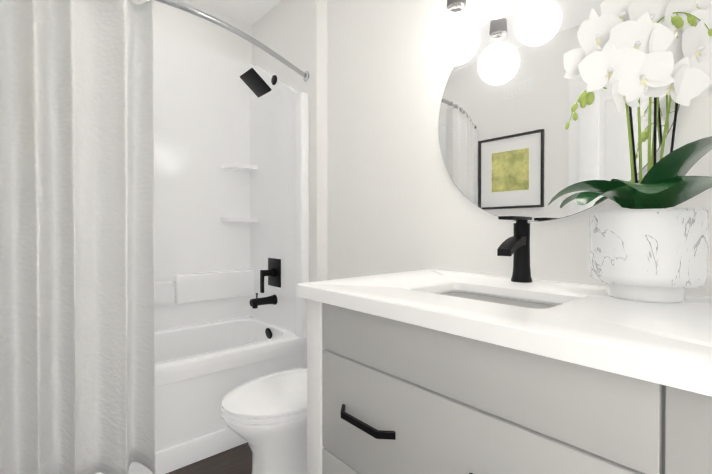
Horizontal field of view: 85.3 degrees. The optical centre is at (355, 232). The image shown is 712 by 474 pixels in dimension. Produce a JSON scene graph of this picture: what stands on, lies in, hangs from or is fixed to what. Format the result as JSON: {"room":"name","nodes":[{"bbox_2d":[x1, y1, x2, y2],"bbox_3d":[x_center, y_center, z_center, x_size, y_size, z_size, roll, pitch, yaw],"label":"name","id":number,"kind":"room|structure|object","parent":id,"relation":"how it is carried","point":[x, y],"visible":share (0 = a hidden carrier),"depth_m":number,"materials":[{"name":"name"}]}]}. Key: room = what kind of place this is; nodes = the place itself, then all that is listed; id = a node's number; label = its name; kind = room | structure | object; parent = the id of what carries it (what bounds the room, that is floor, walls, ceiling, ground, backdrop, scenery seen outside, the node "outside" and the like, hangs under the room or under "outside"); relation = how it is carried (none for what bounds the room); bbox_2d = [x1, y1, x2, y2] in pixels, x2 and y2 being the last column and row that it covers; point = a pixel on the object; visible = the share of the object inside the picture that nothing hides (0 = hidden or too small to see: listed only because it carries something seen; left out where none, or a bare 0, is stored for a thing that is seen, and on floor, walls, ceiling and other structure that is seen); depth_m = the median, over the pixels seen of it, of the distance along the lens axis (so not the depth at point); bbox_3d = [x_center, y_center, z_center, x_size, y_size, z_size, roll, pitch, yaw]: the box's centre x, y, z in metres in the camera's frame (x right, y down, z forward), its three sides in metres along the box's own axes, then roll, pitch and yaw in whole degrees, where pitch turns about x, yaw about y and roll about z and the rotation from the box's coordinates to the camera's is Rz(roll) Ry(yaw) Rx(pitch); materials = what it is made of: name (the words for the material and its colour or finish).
{"room":"bathroom","nodes":[
{"label":"bathroom","id":0,"kind":"room"},
{"bbox_2d":[131,0,251,63],"bbox_3d":[-1.289,-0.178,2.193,1.800,2.440,0.100,0,1,-41],"label":"wall","id":1,"kind":"structure","parent":0,"point":[176,24],"depth_m":2.40,"materials":[{"name":"white paint"}]},
{"bbox_2d":[166,443,252,473],"bbox_3d":[-0.330,1.089,1.103,1.800,0.125,3.020,0,1,-41],"label":"floor","id":2,"kind":"structure","parent":0,"point":[236,460],"depth_m":1.70,"materials":[{"name":"wood"}]},
{"bbox_2d":[95,34,308,473],"bbox_3d":[-1.053,-0.053,1.870,1.522,2.145,0.691,0,1,-41],"label":"bathtub","id":3,"kind":"object","parent":2,"relation":"on","point":[231,182],"visible":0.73,"depth_m":2.30,"materials":[{"name":"white plastic"}]},
{"bbox_2d":[155,281,172,305],"bbox_3d":[-1.133,0.349,2.183,0.175,0.136,0.039,0,1,-41],"label":"ledge","id":4,"kind":"object","parent":3,"relation":"attached to","point":[164,293],"visible":0.54,"depth_m":2.20,"materials":[{"name":"white plastic"}]},
{"bbox_2d":[240,68,276,97],"bbox_3d":[-0.562,-0.883,2.270,0.189,0.132,0.156,0,1,-41],"label":"shower head","id":5,"kind":"object","parent":3,"relation":"attached to","point":[254,82],"visible":1,"depth_m":2.24},
{"bbox_2d":[249,293,277,308],"bbox_3d":[-0.549,0.397,2.292,0.156,0.087,0.062,0,1,-41],"label":"tub spout","id":6,"kind":"object","parent":3,"relation":"attached to","point":[256,302],"visible":1,"depth_m":2.27,"materials":[{"name":"black metal"}]},
{"bbox_2d":[260,258,280,292],"bbox_3d":[-0.525,0.256,2.311,0.093,0.200,0.150,0,1,-41],"label":"shower valve","id":7,"kind":"object","parent":3,"relation":"attached to","point":[273,272],"visible":1,"depth_m":2.30,"materials":[{"name":"black metal"}]},
{"bbox_2d":[221,368,306,473],"bbox_3d":[-0.186,0.645,1.583,0.723,0.754,0.410,0,1,-41],"label":"toilet","id":8,"kind":"object","parent":2,"relation":"on","point":[265,417],"visible":0.27,"depth_m":1.38,"materials":[{"name":"white ceramic"}]},
{"bbox_2d":[297,293,711,473],"bbox_3d":[0.479,0.611,0.893,0.642,0.834,1.246,0,1,-41],"label":"bathroom vanity","id":9,"kind":"object","parent":2,"relation":"on","point":[429,371],"depth_m":0.74,"materials":[{"name":"grey paint"}]},
{"bbox_2d":[297,269,711,384],"bbox_3d":[0.481,0.175,0.893,0.638,0.038,1.280,0,1,-41],"label":"countertop","id":10,"kind":"structure","parent":9,"relation":"on","point":[675,339],"depth_m":0.75,"materials":[{"name":"white stone"}]},
{"bbox_2d":[441,289,548,304],"bbox_3d":[0.353,0.252,1.027,0.276,0.142,0.396,0,1,-41],"label":"sink","id":11,"kind":"object","parent":10,"relation":"in","point":[472,292],"depth_m":1.14,"materials":[{"name":"white ceramic"}]},
{"bbox_2d":[497,216,531,282],"bbox_3d":[0.488,0.052,1.183,0.141,0.202,0.062,0,1,-41],"label":"faucet","id":12,"kind":"object","parent":10,"relation":"on","point":[517,245],"visible":1,"depth_m":1.19,"materials":[{"name":"black metal"}]},
{"bbox_2d":[548,0,711,302],"bbox_3d":[0.675,-0.233,0.854,0.341,0.776,0.471,0,1,-41],"label":"orchid","id":13,"kind":"object","parent":10,"relation":"on","point":[645,247],"visible":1,"depth_m":0.86,"materials":[{"name":"white plant"}]},
{"bbox_2d":[183,0,280,25],"bbox_3d":[-0.330,-1.438,1.081,1.800,0.100,3.020,0,1,-41],"label":"ceiling","id":14,"kind":"structure","parent":0,"point":[251,12],"depth_m":2.40,"materials":[{"name":"white paint"}]},
{"bbox_2d":[252,0,326,281],"bbox_3d":[-0.431,-0.180,2.373,0.070,2.440,0.755,0,1,-41],"label":"wall","id":15,"kind":"structure","parent":0,"point":[293,32],"depth_m":2.11,"materials":[{"name":"white paint"}]},
{"bbox_2d":[327,0,515,279],"bbox_3d":[0.230,-0.499,1.741,0.100,1.517,1.061,0,1,-41],"label":"wall","id":16,"kind":"structure","parent":0,"point":[398,201],"depth_m":1.74,"materials":[{"name":"white paint"}]},
{"bbox_2d":[434,0,519,65],"bbox_3d":[0.469,-0.842,1.218,0.219,0.536,0.461,0,1,-41],"label":"sconce","id":17,"kind":"object","parent":16,"relation":"attached to","point":[456,40],"visible":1,"depth_m":1.26,"materials":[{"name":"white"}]},
{"bbox_2d":[438,0,679,286],"bbox_3d":[0.617,-0.321,1.292,0.106,0.949,0.760,0,1,-41],"label":"mirror","id":18,"kind":"object","parent":16,"relation":"attached to","point":[510,144],"depth_m":1.24,"materials":[{"name":"clear glass"}]},
{"bbox_3d":[-0.938,-0.163,0.496,0.100,2.440,2.920,0,1,-41],"label":"wall","id":19,"kind":"structure","parent":0,"visible":0},
{"bbox_2d":[154,0,309,81],"bbox_3d":[-0.774,-0.857,1.543,1.571,0.060,0.292,0,1,-41],"label":"curtain rod","id":20,"kind":"object","parent":19,"relation":"attached to","point":[218,22],"visible":0.96,"depth_m":1.62,"materials":[{"name":"silver metal"}]},
{"bbox_2d":[0,0,154,473],"bbox_3d":[-1.048,-0.010,1.256,0.706,1.730,0.141,0,1,-24],"label":"shower curtain","id":21,"kind":"object","parent":20,"relation":"hanging from","point":[77,269],"visible":1,"depth_m":1.31,"materials":[{"name":"white fabric"}]}
]}

